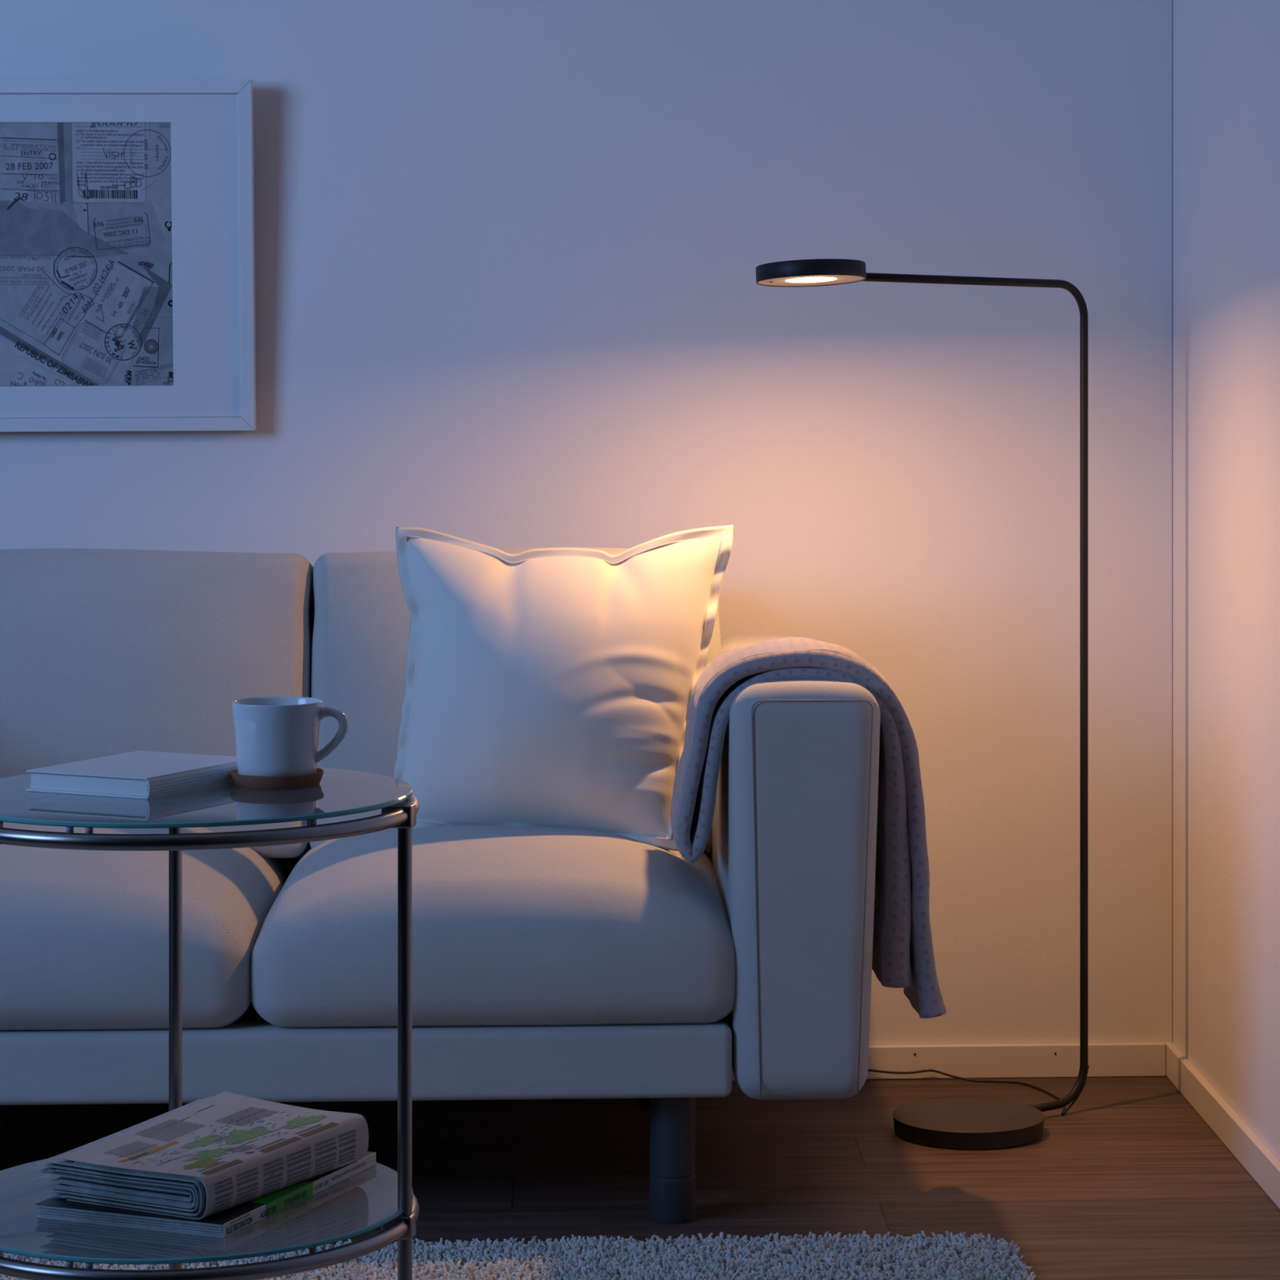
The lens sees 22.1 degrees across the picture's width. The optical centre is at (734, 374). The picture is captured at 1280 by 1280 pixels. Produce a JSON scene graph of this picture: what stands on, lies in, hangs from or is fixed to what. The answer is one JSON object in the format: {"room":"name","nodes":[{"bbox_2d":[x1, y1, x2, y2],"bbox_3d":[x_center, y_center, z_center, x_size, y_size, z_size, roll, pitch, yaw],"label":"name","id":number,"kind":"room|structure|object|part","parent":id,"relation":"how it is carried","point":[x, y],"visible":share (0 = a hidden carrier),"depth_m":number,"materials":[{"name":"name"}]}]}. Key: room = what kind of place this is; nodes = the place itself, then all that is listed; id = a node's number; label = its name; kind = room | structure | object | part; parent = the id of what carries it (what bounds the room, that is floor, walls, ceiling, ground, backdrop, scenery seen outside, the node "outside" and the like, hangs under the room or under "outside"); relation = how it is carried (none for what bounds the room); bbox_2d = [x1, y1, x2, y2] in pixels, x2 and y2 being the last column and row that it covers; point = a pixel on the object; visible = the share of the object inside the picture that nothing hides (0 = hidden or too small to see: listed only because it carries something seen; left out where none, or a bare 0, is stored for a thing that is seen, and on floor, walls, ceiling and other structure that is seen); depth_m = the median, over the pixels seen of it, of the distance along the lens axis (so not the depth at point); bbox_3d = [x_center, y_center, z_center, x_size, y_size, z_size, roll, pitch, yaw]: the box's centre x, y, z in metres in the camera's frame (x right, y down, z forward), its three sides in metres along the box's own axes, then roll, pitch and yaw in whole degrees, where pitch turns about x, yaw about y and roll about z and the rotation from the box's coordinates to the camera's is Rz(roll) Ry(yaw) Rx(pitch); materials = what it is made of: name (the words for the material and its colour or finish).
{"room":"living room","nodes":[
{"label":"living room","id":0,"kind":"room"},
{"bbox_2d":[0,0,1172,1045],"bbox_3d":[-1.878,-0.180,5.211,5.169,2.620,0.100,0,0,-3],"label":"wall","id":1,"kind":"structure","parent":0,"point":[508,253],"depth_m":5.26,"materials":[{"name":"paint"}]},
{"bbox_2d":[0,80,256,431],"bbox_3d":[-1.128,-0.186,5.157,0.742,0.556,0.059,0,0,-3],"label":"framed picture","id":2,"kind":"object","parent":1,"relation":"attached to","point":[127,299],"visible":1,"depth_m":5.16,"materials":[{"name":"white paint"}]},
{"bbox_2d":[0,122,173,386],"bbox_3d":[-1.132,-0.188,5.153,0.493,0.415,0.002,0,3,-3],"label":"print","id":3,"kind":"object","parent":2,"relation":"attached to","point":[86,231],"depth_m":5.16},
{"bbox_3d":[-1.129,-0.451,5.143,0.739,0.021,0.030,0,3,-3],"label":"frame","id":4,"kind":"part","parent":2,"relation":"part of","materials":[{"name":"white paint"}]},
{"bbox_3d":[-1.128,0.079,5.171,0.739,0.021,0.030,0,3,-3],"label":"frame","id":5,"kind":"part","parent":2,"relation":"part of","materials":[{"name":"white paint"}]},
{"bbox_3d":[-0.769,-0.188,5.175,0.021,0.551,0.030,0,3,-3],"label":"frame","id":6,"kind":"part","parent":2,"relation":"part of","materials":[{"name":"white paint"}]},
{"bbox_2d":[732,1042,1165,1080],"bbox_3d":[-1.881,1.103,5.153,5.156,0.053,0.014,0,0,-3],"label":"baseboard","id":7,"kind":"structure","parent":1,"relation":"attached to","point":[1119,1059],"depth_m":5.26,"materials":[{"name":"white paint"}]},
{"bbox_2d":[0,1075,1279,1279],"bbox_3d":[-1.663,1.170,1.917,5.270,0.080,6.700,0,0,-3],"label":"floor","id":8,"kind":"structure","parent":0,"point":[1131,1182],"depth_m":4.64,"materials":[{"name":"brown wood"}]},
{"bbox_2d":[0,546,879,1224],"bbox_3d":[-0.656,0.694,4.701,1.661,0.873,0.900,0,0,-3],"label":"sofa","id":9,"kind":"object","parent":8,"relation":"on","point":[548,962],"visible":0.8,"depth_m":4.30,"materials":[{"name":"grey fabric"}]},
{"bbox_2d":[0,822,293,1031],"bbox_3d":[-0.977,0.743,4.620,0.654,0.238,0.770,0,0,-3],"label":"seat cushion","id":10,"kind":"object","parent":9,"relation":"on","point":[84,934],"depth_m":4.27,"materials":[{"name":"beige fabric"}]},
{"bbox_2d":[0,548,314,858],"bbox_3d":[-0.969,0.492,4.871,0.679,0.470,0.257,0,0,-3],"label":"cushion","id":11,"kind":"object","parent":9,"relation":"on","point":[104,652],"depth_m":4.78,"materials":[{"name":"beige fabric"}]},
{"bbox_3d":[-0.675,0.600,5.096,1.264,0.580,0.110,0,0,-3],"label":"frame","id":12,"kind":"part","parent":9,"relation":"part of","materials":[{"name":"beige fabric"}]},
{"bbox_3d":[-0.656,0.905,4.706,1.264,0.094,0.860,0,0,-3],"label":"frame","id":13,"kind":"part","parent":9,"relation":"part of","materials":[{"name":"beige fabric"}]},
{"bbox_2d":[250,824,736,1027],"bbox_3d":[-0.330,0.743,4.652,0.650,0.238,0.770,0,0,-3],"label":"seat cushion","id":14,"kind":"object","parent":9,"relation":"on","point":[513,926],"depth_m":4.29,"materials":[{"name":"beige fabric"}]},
{"bbox_2d":[309,546,721,854],"bbox_3d":[-0.325,0.492,4.902,0.607,0.469,0.259,0,0,-3],"label":"cushion","id":15,"kind":"object","parent":9,"relation":"on","point":[359,625],"depth_m":4.81,"materials":[{"name":"beige fabric"}]},
{"bbox_2d":[391,524,733,851],"bbox_3d":[-0.238,0.441,4.613,0.484,0.450,0.186,0,0,-3],"label":"throw pillow","id":16,"kind":"object","parent":9,"relation":"on","point":[548,686],"visible":0.94,"depth_m":4.57,"materials":[{"name":"fabric"}]},
{"bbox_3d":[-0.118,1.041,5.088,0.061,0.178,0.061,0,0,-3],"label":"leg","id":17,"kind":"part","parent":9,"relation":"part of","materials":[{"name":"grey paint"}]},
{"bbox_3d":[-0.083,1.041,4.387,0.061,0.178,0.061,0,0,-3],"label":"leg","id":18,"kind":"part","parent":9,"relation":"part of","materials":[{"name":"grey paint"}]},
{"bbox_3d":[0.072,0.682,4.745,0.204,0.552,0.886,0,0,-3],"label":"armrest","id":19,"kind":"part","parent":9,"relation":"part of","materials":[{"name":"beige fabric"}]},
{"bbox_2d":[670,636,946,1018],"bbox_3d":[0.097,0.614,4.473,0.367,0.494,0.226,0,0,-3],"label":"throw blanket","id":20,"kind":"object","parent":9,"relation":"on","point":[903,952],"visible":0.96,"depth_m":4.37,"materials":[{"name":"grey fabric"}]},
{"bbox_2d":[0,1230,1035,1279],"bbox_3d":[-0.755,1.126,3.242,2.315,0.008,1.855,0,0,-3],"label":"shag rug","id":21,"kind":"object","parent":8,"relation":"on","point":[855,1257],"visible":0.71,"depth_m":4.09,"materials":[{"name":"fabric"}]},
{"bbox_2d":[0,767,419,1279],"bbox_3d":[-0.536,0.762,3.170,0.460,0.719,0.460,0,0,32],"label":"side table","id":22,"kind":"object","parent":21,"relation":"on","point":[379,1195],"visible":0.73,"depth_m":3.08,"materials":[{"name":"clear glass"}]},
{"bbox_2d":[26,751,237,799],"bbox_3d":[-0.580,0.393,3.222,0.145,0.020,0.183,0,0,26],"label":"notebook","id":23,"kind":"object","parent":22,"relation":"on","point":[141,775],"visible":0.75,"depth_m":3.17,"materials":[{"name":"white paper"}]},
{"bbox_3d":[-0.578,0.769,3.390,0.014,0.705,0.014,0,0,-3],"label":"leg","id":24,"kind":"part","parent":22,"relation":"part of","materials":[{"name":"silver metal"}]},
{"bbox_2d":[34,1151,376,1237],"bbox_3d":[-0.510,0.788,3.195,0.206,0.013,0.300,0,0,21],"label":"magazine","id":25,"kind":"object","parent":22,"relation":"on","point":[223,1224],"visible":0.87,"depth_m":3.08,"materials":[{"name":"white paper"}]},
{"bbox_2d":[32,1091,368,1219],"bbox_3d":[-0.515,0.756,3.188,0.204,0.051,0.265,0,0,28],"label":"newspaper","id":26,"kind":"object","parent":25,"relation":"on","point":[198,1159],"visible":1,"depth_m":3.13,"materials":[{"name":"grey paper"}]},
{"bbox_3d":[-0.536,0.406,3.170,0.448,0.005,0.448,0,0,-3],"label":"glass","id":27,"kind":"part","parent":22,"relation":"part of","materials":[{"name":"clear glass"}]},
{"bbox_2d":[0,1159,413,1264],"bbox_3d":[-0.536,0.797,3.170,0.448,0.005,0.448,0,0,-3],"label":"glass shelf","id":28,"kind":"object","parent":22,"relation":"attached to","point":[370,1199],"depth_m":3.06,"materials":[{"name":"clear glass"}]},
{"bbox_2d":[231,768,323,789],"bbox_3d":[-0.450,0.396,3.223,0.090,0.014,0.090,0,0,-3],"label":"cork coaster","id":29,"kind":"object","parent":22,"relation":"on","point":[253,782],"visible":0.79,"depth_m":3.19,"materials":[{"name":"brown"}]},
{"bbox_2d":[231,696,348,776],"bbox_3d":[-0.444,0.358,3.218,0.104,0.074,0.089,0,0,42],"label":"mug","id":30,"kind":"object","parent":29,"relation":"on","point":[275,735],"visible":1,"depth_m":3.19,"materials":[{"name":"white ceramic"}]},
{"bbox_3d":[-0.396,0.353,3.216,0.035,0.055,0.016,0,0,11],"label":"handle","id":31,"kind":"part","parent":30,"relation":"part of","materials":[{"name":"white ceramic"}]},
{"bbox_3d":[-0.315,0.769,3.135,0.014,0.705,0.014,0,0,-3],"label":"leg","id":32,"kind":"part","parent":22,"relation":"part of","materials":[{"name":"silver metal"}]},
{"bbox_2d":[755,258,1088,1150],"bbox_3d":[0.299,0.483,4.915,0.398,1.293,0.682,0,0,17],"label":"floor lamp","id":33,"kind":"object","parent":8,"relation":"on","point":[949,1123],"visible":0.99,"depth_m":4.91,"materials":[{"name":"black metal"}]},
{"bbox_3d":[0.110,-0.135,4.699,0.155,0.013,0.154,0,0,-3],"label":"underside plate","id":34,"kind":"part","parent":33,"relation":"part of","materials":[{"name":"beige metal"}]},
{"bbox_2d":[786,277,836,282],"bbox_3d":[0.110,-0.136,4.699,0.073,0.006,0.073,0,0,-3],"label":"diffuser","id":35,"kind":"object","parent":33,"relation":"attached to","point":[788,279],"depth_m":4.69,"materials":[{"name":"white plastic"}]},
{"bbox_2d":[1172,0,1279,1161],"bbox_3d":[0.919,-0.180,2.046,0.100,2.620,6.700,0,0,-3],"label":"wall","id":36,"kind":"structure","parent":0,"point":[1226,53],"depth_m":4.88,"materials":[{"name":"paint"}]},
{"bbox_2d":[1164,1042,1279,1208],"bbox_3d":[0.865,1.103,1.994,0.013,0.053,6.600,0,0,-3],"label":"baseboard","id":37,"kind":"structure","parent":36,"relation":"attached to","point":[1251,1152],"depth_m":4.80,"materials":[{"name":"white paint"}]}
]}

